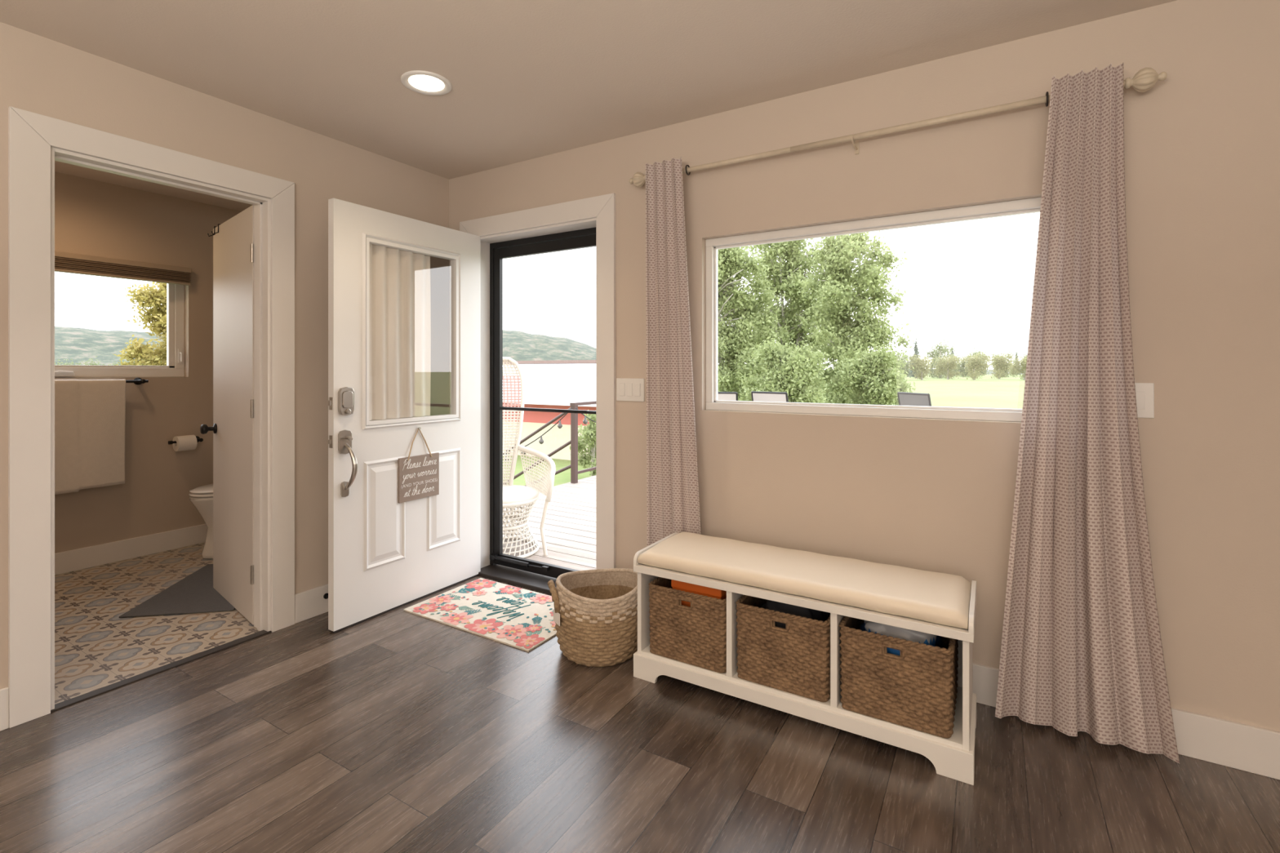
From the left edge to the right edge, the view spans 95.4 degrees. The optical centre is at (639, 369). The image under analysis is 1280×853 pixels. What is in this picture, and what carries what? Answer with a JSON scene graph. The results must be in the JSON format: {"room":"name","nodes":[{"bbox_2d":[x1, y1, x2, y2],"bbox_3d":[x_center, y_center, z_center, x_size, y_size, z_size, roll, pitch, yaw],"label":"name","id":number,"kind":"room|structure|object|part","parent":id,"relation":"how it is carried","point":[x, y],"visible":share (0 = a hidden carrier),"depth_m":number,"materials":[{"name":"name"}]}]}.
{"room":"entryway","nodes":[
{"label":"entryway","id":0,"kind":"room"},
{"bbox_2d":[54,171,241,553],"bbox_3d":[-4.340,0.020,2.348,0.150,2.440,5.500,0,0,31],"label":"wall","id":1,"kind":"structure","parent":0,"point":[92,217],"depth_m":3.94,"materials":[{"name":"paint"}]},
{"bbox_2d":[54,283,184,377],"bbox_3d":[-3.521,-0.330,3.697,0.099,0.760,1.055,0,0,31],"label":"window","id":2,"kind":"structure","parent":1,"relation":"in","point":[175,367],"depth_m":4.07,"materials":[{"name":"white plastic"}]},
{"bbox_3d":[-3.560,0.022,3.577,0.036,0.036,0.130,0,0,31],"label":"crank handle","id":3,"kind":"part","parent":2,"relation":"part of","materials":[{"name":"white plastic"}]},
{"bbox_2d":[54,250,191,285],"bbox_3d":[-3.445,-0.655,3.639,0.050,0.120,1.075,0,0,31],"label":"window blind","id":4,"kind":"object","parent":1,"relation":"attached to","point":[64,262],"visible":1,"depth_m":3.75,"materials":[{"name":"fabric"}]},
{"bbox_3d":[-3.444,-0.602,3.639,0.043,0.014,1.067,0,0,31],"label":"rail","id":5,"kind":"part","parent":4,"relation":"part of","materials":[{"name":"fabric"}]},
{"bbox_3d":[-3.445,-0.698,3.639,0.050,0.035,1.075,0,0,31],"label":"head rail","id":6,"kind":"part","parent":4,"relation":"part of","materials":[{"name":"fabric"}]},
{"bbox_2d":[54,524,207,575],"bbox_3d":[-3.534,1.175,3.526,0.014,0.130,2.650,0,0,31],"label":"baseboard","id":7,"kind":"structure","parent":1,"relation":"attached to","point":[65,562],"depth_m":3.81,"materials":[{"name":"white wood"}]},
{"bbox_2d":[125,377,148,384],"bbox_3d":[-3.457,0.075,3.585,0.085,0.047,0.670,0,0,31],"label":"towel bar","id":8,"kind":"object","parent":1,"relation":"attached to","point":[137,380],"visible":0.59,"depth_m":3.83,"materials":[{"name":"black metal"}]},
{"bbox_2d":[54,379,125,494],"bbox_3d":[-3.443,0.400,3.553,0.059,0.684,0.476,0,0,31],"label":"bath towel","id":9,"kind":"object","parent":8,"relation":"hanging from","point":[90,415],"visible":0.67,"depth_m":3.59,"materials":[{"name":"white fabric"}]},
{"bbox_3d":[-3.299,0.075,3.846,0.085,0.047,0.048,0,0,31],"label":"mounting post","id":10,"kind":"part","parent":8,"relation":"part of","materials":[{"name":"black metal"}]},
{"bbox_2d":[168,435,203,451],"bbox_3d":[-3.156,0.507,4.050,0.120,0.104,0.208,0,0,31],"label":"toilet paper holder","id":11,"kind":"object","parent":1,"relation":"attached to","point":[186,442],"visible":1,"depth_m":4.01,"materials":[{"name":"white paper"}]},
{"bbox_3d":[-3.173,0.495,4.060,0.080,0.045,0.208,0,0,31],"label":"holder arm","id":12,"kind":"part","parent":11,"relation":"part of","materials":[{"name":"black metal"}]},
{"bbox_2d":[0,22,448,688],"bbox_3d":[-2.674,0.020,1.343,0.120,2.440,5.500,0,0,31],"label":"wall","id":13,"kind":"structure","parent":0,"point":[39,74],"depth_m":2.80,"materials":[{"name":"paint"}]},
{"bbox_2d":[8,106,294,728],"bbox_3d":[-1.992,0.164,2.462,0.143,2.153,0.963,0,0,31],"label":"door frame","id":14,"kind":"structure","parent":13,"relation":"attached to","point":[35,140],"depth_m":2.12,"materials":[{"name":"white wood"}]},
{"bbox_2d":[50,630,271,712],"bbox_3d":[-1.956,1.238,2.441,0.047,0.008,0.757,0,0,31],"label":"trim","id":15,"kind":"structure","parent":13,"relation":"attached to","point":[83,697],"depth_m":2.38,"materials":[{"name":"wood"}]},
{"bbox_2d":[0,583,328,731],"bbox_3d":[-2.617,1.170,1.309,0.014,0.140,5.500,0,0,31],"label":"baseboard","id":16,"kind":"structure","parent":13,"relation":"attached to","point":[310,603],"depth_m":2.88,"materials":[{"name":"white wood"}]},
{"bbox_2d":[200,204,253,624],"bbox_3d":[-2.126,0.214,3.061,0.738,2.036,0.173,0,0,42],"label":"door","id":17,"kind":"structure","parent":13,"relation":"in","point":[233,428],"depth_m":3.01,"materials":[{"name":"paint"}]},
{"bbox_3d":[-2.357,0.327,3.266,0.056,0.056,0.173,0,0,42],"label":"knob","id":18,"kind":"part","parent":17,"relation":"part of","materials":[{"name":"black metal"}]},
{"bbox_2d":[323,593,328,599],"bbox_3d":[-1.570,1.155,2.955,0.078,0.027,0.028,0,0,31],"label":"door stop","id":19,"kind":"object","parent":13,"relation":"attached to","point":[326,595],"visible":0.3,"depth_m":2.96,"materials":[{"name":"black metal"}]},
{"bbox_2d":[0,0,1176,211],"bbox_3d":[-0.883,-1.250,0.286,8.200,0.100,5.780,0,0,31],"label":"ceiling","id":20,"kind":"structure","parent":0,"point":[529,79],"depth_m":2.20,"materials":[{"name":"paint"}]},
{"bbox_2d":[400,70,451,95],"bbox_3d":[-0.891,-1.196,2.432,0.200,0.009,0.200,0,0,31],"label":"recessed light","id":21,"kind":"object","parent":20,"relation":"in","point":[426,82],"visible":1,"depth_m":2.42,"materials":[{"name":"white"}]},
{"bbox_2d":[408,75,444,91],"bbox_3d":[-0.891,-1.197,2.432,0.144,0.004,0.144,0,0,31],"label":"diffuser","id":22,"kind":"object","parent":21,"relation":"attached to","point":[415,82],"depth_m":2.43,"materials":[{"name":"white plastic"}]},
{"bbox_2d":[0,542,1279,852],"bbox_3d":[-0.880,1.290,0.261,7.930,0.100,5.500,0,0,31],"label":"floor","id":23,"kind":"structure","parent":0,"point":[396,731],"depth_m":1.82,"materials":[{"name":"laminate"}]},
{"bbox_2d":[119,564,235,617],"bbox_3d":[-2.417,1.236,3.346,0.520,0.008,0.800,0,0,-10],"label":"bath mat","id":24,"kind":"object","parent":23,"relation":"on","point":[196,593],"visible":0.69,"depth_m":3.11,"materials":[{"name":"grey fabric"}]},
{"bbox_2d":[189,484,213,559],"bbox_3d":[-2.697,0.833,4.093,0.420,0.815,0.785,0,0,31],"label":"toilet","id":25,"kind":"object","parent":23,"relation":"on","point":[202,497],"visible":0.18,"depth_m":3.79,"materials":[{"name":"ceramic"}]},
{"bbox_3d":[-2.750,0.812,4.005,0.374,0.020,0.580,0,0,31],"label":"seat","id":26,"kind":"part","parent":25,"relation":"part of","materials":[{"name":"ceramic"}]},
{"bbox_3d":[-2.750,0.790,4.005,0.370,0.017,0.574,0,0,31],"label":"lid","id":27,"kind":"part","parent":25,"relation":"part of","materials":[{"name":"ceramic"}]},
{"bbox_2d":[403,577,556,652],"bbox_3d":[-0.717,1.234,3.006,0.850,0.011,0.530,0,0,31],"label":"door mat","id":28,"kind":"object","parent":23,"relation":"on","point":[519,618],"visible":0.84,"depth_m":2.96,"materials":[{"name":"multicoloured fabric"}]},
{"bbox_2d":[547,568,637,666],"bbox_3d":[-0.176,1.078,2.581,0.405,0.325,0.405,0,0,28],"label":"round basket","id":29,"kind":"object","parent":23,"relation":"on","point":[595,611],"visible":0.8,"depth_m":2.43,"materials":[{"name":"beige wicker"}]},
{"bbox_2d":[633,531,976,785],"bbox_3d":[0.583,0.982,2.208,1.194,0.516,0.384,0,0,31],"label":"storage bench","id":30,"kind":"object","parent":23,"relation":"on","point":[935,603],"visible":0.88,"depth_m":2.03,"materials":[{"name":"white wood"}]},
{"bbox_2d":[648,577,726,673],"bbox_3d":[0.262,0.994,2.396,0.346,0.278,0.360,0,0,31],"label":"storage basket","id":31,"kind":"object","parent":30,"relation":"on","point":[695,635],"visible":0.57,"depth_m":2.24,"materials":[{"name":"brown wicker"}]},
{"bbox_2d":[671,579,726,607],"bbox_3d":[0.279,0.979,2.377,0.216,0.280,0.241,0,0,31],"label":"cardboard box","id":32,"kind":"object","parent":31,"relation":"in","point":[678,585],"visible":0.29,"depth_m":2.27,"materials":[{"name":"orange cardboard"}]},
{"bbox_3d":[0.279,0.854,2.377,0.216,0.030,0.241,0,0,31],"label":"carton lid","id":33,"kind":"part","parent":32,"relation":"part of","materials":[{"name":"orange cardboard"}]},
{"bbox_2d":[735,595,830,702],"bbox_3d":[0.582,0.994,2.206,0.346,0.278,0.360,0,0,31],"label":"storage basket","id":34,"kind":"object","parent":30,"relation":"on","point":[794,659],"visible":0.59,"depth_m":2.05,"materials":[{"name":"brown wicker"}]},
{"bbox_2d":[759,600,830,628],"bbox_3d":[0.589,0.971,2.203,0.263,0.297,0.274,0,0,31],"label":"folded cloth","id":35,"kind":"object","parent":34,"relation":"in","point":[812,614],"visible":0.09,"depth_m":2.12,"materials":[{"name":"black fabric"}]},
{"bbox_2d":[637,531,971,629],"bbox_3d":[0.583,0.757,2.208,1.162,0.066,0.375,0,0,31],"label":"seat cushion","id":36,"kind":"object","parent":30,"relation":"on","point":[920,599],"depth_m":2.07,"materials":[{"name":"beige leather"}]},
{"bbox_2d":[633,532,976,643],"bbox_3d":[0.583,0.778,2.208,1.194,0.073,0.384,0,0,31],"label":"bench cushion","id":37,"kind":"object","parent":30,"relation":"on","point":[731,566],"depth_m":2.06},
{"bbox_2d":[839,616,958,738],"bbox_3d":[0.899,0.994,2.012,0.346,0.278,0.360,0,0,31],"label":"storage basket","id":38,"kind":"object","parent":30,"relation":"on","point":[916,689],"visible":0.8,"depth_m":1.86,"materials":[{"name":"brown wicker"}]},
{"bbox_2d":[859,620,943,656],"bbox_3d":[0.893,0.967,2.011,0.265,0.304,0.284,0,0,31],"label":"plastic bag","id":39,"kind":"object","parent":38,"relation":"in","point":[933,640],"visible":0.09,"depth_m":1.92,"materials":[{"name":"white plastic"}]},
{"bbox_2d":[502,373,1025,486],"bbox_3d":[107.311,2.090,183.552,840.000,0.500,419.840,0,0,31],"label":"ground","id":40,"kind":"structure","parent":0,"point":[985,392],"depth_m":41.89,"materials":[{"name":"green plant"}]},
{"bbox_2d":[54,355,102,364],"bbox_3d":[-48.874,0.307,51.049,4.734,3.071,3.935,0,0,-42],"label":"tree","id":41,"kind":"object","parent":40,"relation":"on","point":[73,362],"visible":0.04,"depth_m":51.14,"materials":[{"name":"green plant"}]},
{"bbox_2d":[112,281,166,365],"bbox_3d":[-19.983,-1.284,25.070,3.932,6.397,3.908,0,0,9],"label":"tree","id":42,"kind":"object","parent":40,"relation":"on","point":[153,299],"visible":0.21,"depth_m":24.30,"materials":[{"name":"green plant"}]},
{"bbox_2d":[502,475,595,570],"bbox_3d":[2.490,1.600,5.868,6.950,0.480,7.244,0,0,31],"label":"deck","id":43,"kind":"object","parent":40,"relation":"on","point":[570,523],"visible":0.07,"depth_m":5.05,"materials":[{"name":"white wood"}]},
{"bbox_2d":[502,356,555,558],"bbox_3d":[-1.044,0.629,4.395,0.716,1.470,0.688,0,0,-30],"label":"wicker chair","id":44,"kind":"object","parent":43,"relation":"on","point":[514,496],"visible":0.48,"depth_m":4.53,"materials":[{"name":"white wicker"}]},
{"bbox_3d":[-1.173,0.424,4.618,0.486,1.033,0.154,0,0,-30],"label":"backrest","id":45,"kind":"part","parent":44,"relation":"part of","materials":[{"name":"white wicker"}]},
{"bbox_3d":[-1.018,1.151,4.680,0.031,0.426,0.087,0,0,1],"label":"leg","id":46,"kind":"part","parent":44,"relation":"part of","materials":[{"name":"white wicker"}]},
{"bbox_3d":[-1.038,1.153,4.386,0.548,0.411,0.576,0,0,-30],"label":"seat frame","id":47,"kind":"part","parent":44,"relation":"part of","materials":[{"name":"white wicker"}]},
{"bbox_3d":[-1.038,0.938,4.386,0.550,0.045,0.550,0,0,-30],"label":"seat","id":48,"kind":"part","parent":44,"relation":"part of","materials":[{"name":"white fabric"}]},
{"bbox_3d":[-0.767,0.783,4.477,0.142,0.361,0.545,0,0,-36],"label":"armrest","id":49,"kind":"part","parent":44,"relation":"part of","materials":[{"name":"white wicker"}]},
{"bbox_3d":[-0.700,1.150,4.270,0.079,0.426,0.032,0,0,23],"label":"leg","id":50,"kind":"part","parent":44,"relation":"part of","materials":[{"name":"white wicker"}]},
{"bbox_2d":[718,391,737,400],"bbox_3d":[1.162,0.836,8.438,0.588,1.060,0.618,0,0,17],"label":"patio chair","id":51,"kind":"object","parent":43,"relation":"on","point":[728,396],"visible":0.05,"depth_m":8.11,"materials":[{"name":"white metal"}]},
{"bbox_2d":[751,391,788,402],"bbox_3d":[2.018,0.836,8.389,0.588,1.060,0.618,0,0,45],"label":"patio chair","id":52,"kind":"object","parent":43,"relation":"on","point":[757,396],"visible":0.14,"depth_m":8.18,"materials":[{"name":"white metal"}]},
{"bbox_2d":[897,391,931,406],"bbox_3d":[3.961,0.836,7.930,0.618,1.060,0.588,0,0,-16],"label":"patio chair","id":53,"kind":"object","parent":43,"relation":"on","point":[904,398],"visible":0.17,"depth_m":7.84,"materials":[{"name":"black metal"}]},
{"bbox_2d":[502,360,595,462],"bbox_3d":[-2.976,0.800,15.248,8.640,2.080,5.000,0,0,31],"label":"shed","id":54,"kind":"object","parent":40,"relation":"on","point":[552,384],"visible":0.18,"depth_m":12.38,"materials":[{"name":"beige paint"}]},
{"bbox_2d":[502,400,595,486],"bbox_3d":[-0.662,1.111,8.643,1.544,1.432,3.020,0,0,31],"label":"stair railing","id":55,"kind":"object","parent":40,"relation":"on","point":[573,466],"visible":0.45,"depth_m":7.01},
{"bbox_3d":[-1.432,0.865,7.391,1.519,0.883,0.038,0,0,31],"label":"handrail","id":56,"kind":"part","parent":55,"relation":"part of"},
{"bbox_3d":[-1.432,1.265,7.391,1.519,0.883,0.038,0,0,31],"label":"handrail","id":57,"kind":"part","parent":55,"relation":"part of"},
{"bbox_2d":[524,413,567,446],"label":"string lights","id":58,"kind":"object","parent":55,"relation":"hanging from","point":[560,426],"depth_m":7.16,"materials":[{"name":"black metal"}]},
{"bbox_3d":[-1.220,0.869,7.205,0.060,0.100,0.057,0,0,31],"label":"bulb","id":59,"kind":"part","parent":58,"relation":"part of","materials":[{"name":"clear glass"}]},
{"bbox_3d":[-0.970,0.662,7.054,0.060,0.100,0.057,0,0,31],"label":"bulb","id":60,"kind":"part","parent":58,"relation":"part of","materials":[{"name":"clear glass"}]},
{"bbox_3d":[-1.432,1.475,7.391,1.516,0.705,0.038,0,0,31],"label":"handrail","id":61,"kind":"part","parent":55,"relation":"part of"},
{"bbox_3d":[-0.790,0.895,7.004,0.060,0.930,0.060,0,0,31],"label":"railing post","id":62,"kind":"part","parent":55,"relation":"part of","materials":[{"name":"brown wood"}]},
{"bbox_3d":[-0.031,0.412,8.262,0.070,0.035,3.020,0,0,31],"label":"rail","id":63,"kind":"part","parent":55,"relation":"part of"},
{"bbox_3d":[-0.033,1.245,8.258,0.030,0.030,2.870,0,0,31],"label":"rail","id":64,"kind":"part","parent":55,"relation":"part of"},
{"bbox_2d":[582,413,595,424],"label":"string lights","id":65,"kind":"object","parent":55,"relation":"hanging from","point":[584,421],"depth_m":7.10,"materials":[{"name":"glass"}]},
{"bbox_3d":[-0.668,0.616,7.109,0.060,0.100,0.057,0,0,31],"label":"bulb","id":66,"kind":"part","parent":65,"relation":"part of","materials":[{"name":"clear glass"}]},
{"bbox_2d":[569,409,595,476],"bbox_3d":[-0.734,1.251,9.698,0.869,1.205,0.819,0,0,-27],"label":"shrub","id":67,"kind":"object","parent":40,"relation":"on","point":[588,433],"visible":0.52,"depth_m":9.53,"materials":[{"name":"green plant"}]},
{"bbox_2d":[718,245,782,400],"bbox_3d":[3.631,-1.960,25.102,4.945,7.731,5.193,0,0,13],"label":"tree","id":68,"kind":"object","parent":40,"relation":"on","point":[737,305],"visible":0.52,"depth_m":24.22,"materials":[{"name":"green plant"}]},
{"bbox_2d":[735,238,832,397],"bbox_3d":[8.338,-3.320,33.245,7.437,10.535,6.987,0,0,10],"label":"tree","id":69,"kind":"object","parent":40,"relation":"on","point":[785,274],"visible":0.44,"depth_m":31.85,"materials":[{"name":"green plant"}]},
{"bbox_2d":[737,336,833,403],"bbox_3d":[4.692,0.387,19.522,3.522,3.008,3.422,0,0,5],"label":"shrub","id":70,"kind":"object","parent":40,"relation":"on","point":[788,373],"visible":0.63,"depth_m":18.98,"materials":[{"name":"green plant"}]},
{"bbox_2d":[793,231,914,403],"bbox_3d":[9.293,-2.430,25.941,4.861,8.600,5.712,0,0,-6],"label":"tree","id":71,"kind":"object","parent":40,"relation":"on","point":[836,283],"visible":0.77,"depth_m":25.01,"materials":[{"name":"green plant"}]},
{"bbox_2d":[828,342,916,405],"bbox_3d":[8.230,0.452,20.341,2.890,2.869,2.860,0,0,-3],"label":"shrub","id":72,"kind":"object","parent":40,"relation":"on","point":[871,373],"visible":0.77,"depth_m":20.02,"materials":[{"name":"green plant"}]},
{"bbox_2d":[890,346,911,379],"bbox_3d":[46.357,-1.193,105.631,6.485,6.076,5.390,0,0,-8],"label":"tree","id":73,"kind":"object","parent":40,"relation":"on","point":[898,357],"visible":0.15,"depth_m":104.62,"materials":[{"name":"green plant"}]},
{"bbox_2d":[899,351,912,377],"bbox_3d":[72.123,-1.847,156.886,6.552,7.386,7.884,0,0,28],"label":"tree","id":74,"kind":"object","parent":40,"relation":"on","point":[908,362],"visible":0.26,"depth_m":155.53,"materials":[{"name":"green plant"}]},
{"bbox_2d":[906,337,923,377],"bbox_3d":[60.761,-2.735,127.826,3.919,9.151,4.296,0,0,2],"label":"conifer","id":75,"kind":"object","parent":40,"relation":"on","point":[916,348],"visible":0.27,"depth_m":127.84,"materials":[{"name":"green plant"}]},
{"bbox_2d":[905,354,936,380],"bbox_3d":[51.133,-0.622,105.310,5.157,4.924,5.346,0,0,-36],"label":"shrub","id":76,"kind":"object","parent":40,"relation":"on","point":[922,366],"visible":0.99,"depth_m":105.19,"materials":[{"name":"green plant"}]},
{"bbox_2d":[921,337,961,377],"bbox_3d":[65.965,-2.664,127.920,9.632,9.024,8.005,0,0,-29],"label":"tree","id":77,"kind":"object","parent":40,"relation":"on","point":[941,349],"visible":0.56,"depth_m":127.61,"materials":[{"name":"green plant"}]},
{"bbox_2d":[929,354,964,379],"bbox_3d":[59.028,-0.704,112.198,5.523,5.088,5.329,0,0,7],"label":"shrub","id":78,"kind":"object","parent":40,"relation":"on","point":[950,364],"visible":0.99,"depth_m":111.64,"materials":[{"name":"green plant"}]},
{"bbox_2d":[951,345,957,376],"bbox_3d":[84.176,-2.491,156.615,3.709,8.662,4.067,0,0,17],"label":"conifer","id":79,"kind":"object","parent":40,"relation":"on","point":[952,345],"visible":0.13,"depth_m":156.56,"materials":[{"name":"green plant"}]},
{"bbox_2d":[953,352,971,377],"bbox_3d":[81.803,-1.520,147.180,7.185,6.731,5.971,0,0,30],"label":"tree","id":80,"kind":"object","parent":40,"relation":"on","point":[962,366],"visible":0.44,"depth_m":146.39,"materials":[{"name":"green plant"}]},
{"bbox_2d":[957,351,995,380],"bbox_3d":[60.684,-0.786,105.895,5.500,5.251,5.701,0,0,-19],"label":"shrub","id":81,"kind":"object","parent":40,"relation":"on","point":[975,362],"visible":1,"depth_m":104.98,"materials":[{"name":"green plant"}]},
{"bbox_2d":[965,347,991,375],"bbox_3d":[104.082,-2.828,179.285,9.982,9.352,8.295,0,0,-34],"label":"tree","id":82,"kind":"object","parent":40,"relation":"on","point":[976,352],"visible":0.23,"depth_m":177.84,"materials":[{"name":"green plant"}]},
{"bbox_2d":[984,351,1018,378],"bbox_3d":[73.188,-0.949,118.689,5.843,5.579,6.056,0,0,-8],"label":"shrub","id":83,"kind":"object","parent":40,"relation":"on","point":[1000,364],"visible":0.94,"depth_m":117.63,"materials":[{"name":"green plant"}]},
{"bbox_2d":[989,350,1019,377],"bbox_3d":[92.048,-1.847,147.109,6.552,7.386,7.884,0,0,14],"label":"tree","id":84,"kind":"object","parent":40,"relation":"on","point":[1006,375],"visible":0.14,"depth_m":146.36,"materials":[{"name":"green plant"}]},
{"bbox_2d":[1008,354,1026,380],"bbox_3d":[69.451,-0.540,105.756,5.168,4.761,4.986,0,0,-1],"label":"shrub","id":85,"kind":"object","parent":40,"relation":"on","point":[1023,362],"visible":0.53,"depth_m":105.91,"materials":[{"name":"green plant"}]},
{"bbox_2d":[1014,349,1022,375],"bbox_3d":[130.262,-2.654,201.746,3.849,8.988,4.220,0,0,-8],"label":"conifer","id":86,"kind":"object","parent":40,"relation":"on","point":[1016,349],"visible":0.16,"depth_m":201.47,"materials":[{"name":"green plant"}]},
{"bbox_2d":[448,0,1279,732],"bbox_3d":[0.517,0.020,2.723,8.080,2.440,0.160,0,0,31],"label":"wall","id":87,"kind":"structure","parent":0,"point":[1202,145],"depth_m":2.15,"materials":[{"name":"paint"}]},
{"bbox_2d":[328,198,480,633],"bbox_3d":[-1.191,0.215,3.112,0.128,2.045,0.930,0,0,31],"label":"door","id":88,"kind":"structure","parent":87,"relation":"in","point":[385,555],"depth_m":3.02,"materials":[{"name":"white paint"}]},
{"bbox_3d":[-1.458,0.248,2.738,0.025,0.240,0.013,0,0,31],"label":"latch plate","id":89,"kind":"part","parent":88,"relation":"part of","materials":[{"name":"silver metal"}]},
{"bbox_3d":[-1.377,0.445,2.756,0.079,0.320,0.063,0,0,31],"label":"entry handle","id":90,"kind":"part","parent":88,"relation":"part of","materials":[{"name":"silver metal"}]},
{"bbox_3d":[-1.293,0.723,2.963,0.008,0.540,0.238,0,0,31],"label":"panel","id":91,"kind":"part","parent":88,"relation":"part of","materials":[{"name":"white wood"}]},
{"bbox_2d":[369,243,431,420],"bbox_3d":[-1.272,-0.190,3.074,0.028,0.888,0.400,0,0,31],"label":"curtain","id":92,"kind":"object","parent":88,"relation":"hanging from","point":[400,305],"depth_m":3.09,"materials":[{"name":"fabric"}]},
{"bbox_2d":[397,426,439,503],"bbox_3d":[-1.186,0.500,3.129,0.020,0.385,0.254,0,0,31],"label":"door sign","id":93,"kind":"object","parent":88,"relation":"hanging from","point":[418,475],"visible":1,"depth_m":3.12,"materials":[{"name":"brown wood"}]},
{"bbox_3d":[-1.101,0.723,3.282,0.008,0.540,0.238,0,0,31],"label":"panel","id":94,"kind":"part","parent":88,"relation":"part of","materials":[{"name":"white wood"}]},
{"bbox_2d":[478,564,556,594],"bbox_3d":[-0.576,1.239,3.377,0.899,0.042,0.190,0,0,31],"label":"sill","id":95,"kind":"structure","parent":87,"relation":"attached to","point":[537,582],"depth_m":3.43,"materials":[{"name":"brown metal"}]},
{"bbox_2d":[459,192,615,568],"bbox_3d":[-0.578,0.164,3.373,1.143,2.153,0.178,0,0,31],"label":"door frame","id":96,"kind":"structure","parent":87,"relation":"attached to","point":[597,211],"depth_m":3.06,"materials":[{"name":"white wood"}]},
{"bbox_2d":[489,226,595,577],"bbox_3d":[-0.558,0.213,3.407,0.899,2.009,0.080,0,0,31],"label":"door","id":97,"kind":"structure","parent":87,"relation":"in","point":[585,237],"depth_m":3.61,"materials":[{"name":"black metal"}]},
{"bbox_3d":[-0.252,0.223,3.204,0.075,0.130,0.048,0,0,31],"label":"lever handle","id":98,"kind":"part","parent":97,"relation":"part of","materials":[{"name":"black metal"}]},
{"bbox_2d":[616,377,644,401],"bbox_3d":[-0.051,0.101,2.967,0.166,0.116,0.010,0,0,31],"label":"light switch","id":99,"kind":"object","parent":87,"relation":"attached to","point":[627,388],"visible":1,"depth_m":2.96,"materials":[{"name":"white plastic"}]},
{"bbox_2d":[706,196,1041,422],"bbox_3d":[0.952,-0.218,2.449,1.452,0.820,0.060,0,0,31],"label":"window","id":100,"kind":"structure","parent":87,"relation":"in","point":[1027,206],"depth_m":2.48,"materials":[{"name":"white plastic"}]},
{"bbox_2d":[629,66,1167,187],"bbox_3d":[0.819,-0.928,2.377,2.003,0.076,0.122,0,0,31],"label":"curtain rod","id":101,"kind":"object","parent":87,"relation":"attached to","point":[1145,78],"visible":0.87,"depth_m":2.21,"materials":[{"name":"silver metal"}]},
{"bbox_2d":[645,155,701,546],"bbox_3d":[0.165,0.126,2.729,0.311,2.207,0.095,0,0,31],"label":"curtain","id":102,"kind":"object","parent":101,"relation":"hanging from","point":[672,468],"visible":0.83,"depth_m":2.73,"materials":[{"name":"fabric"}]},
{"bbox_3d":[0.809,-0.930,2.355,1.800,0.023,0.023,0,0,31],"label":"rod","id":103,"kind":"part","parent":101,"relation":"part of","materials":[{"name":"silver metal"}]},
{"bbox_2d":[995,62,1179,764],"bbox_3d":[1.467,0.124,1.940,0.486,2.205,0.101,0,0,31],"label":"curtain","id":104,"kind":"object","parent":101,"relation":"hanging from","point":[1082,646],"visible":1,"depth_m":1.93,"materials":[{"name":"fabric"}]},
{"bbox_2d":[973,662,1279,779],"bbox_3d":[1.901,1.170,1.787,4.742,0.140,0.014,0,0,31],"label":"baseboard","id":105,"kind":"structure","parent":87,"relation":"attached to","point":[1243,747],"depth_m":1.83,"materials":[{"name":"white wood"}]},
{"bbox_2d":[1134,382,1154,417],"bbox_3d":[1.661,0.101,1.935,0.072,0.116,0.009,0,0,31],"label":"dimmer switch","id":106,"kind":"object","parent":87,"relation":"attached to","point":[1144,392],"visible":0.62,"depth_m":1.93,"materials":[{"name":"white plastic"}]},
{"label":"outside","id":107,"kind":"structure","parent":0,"visible":0},
{"bbox_2d":[54,326,1022,374],"bbox_3d":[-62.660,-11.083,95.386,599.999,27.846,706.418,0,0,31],"label":"hill","id":108,"kind":"structure","parent":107,"point":[77,344],"depth_m":247.63,"materials":[{"name":"green plant"}]}
]}

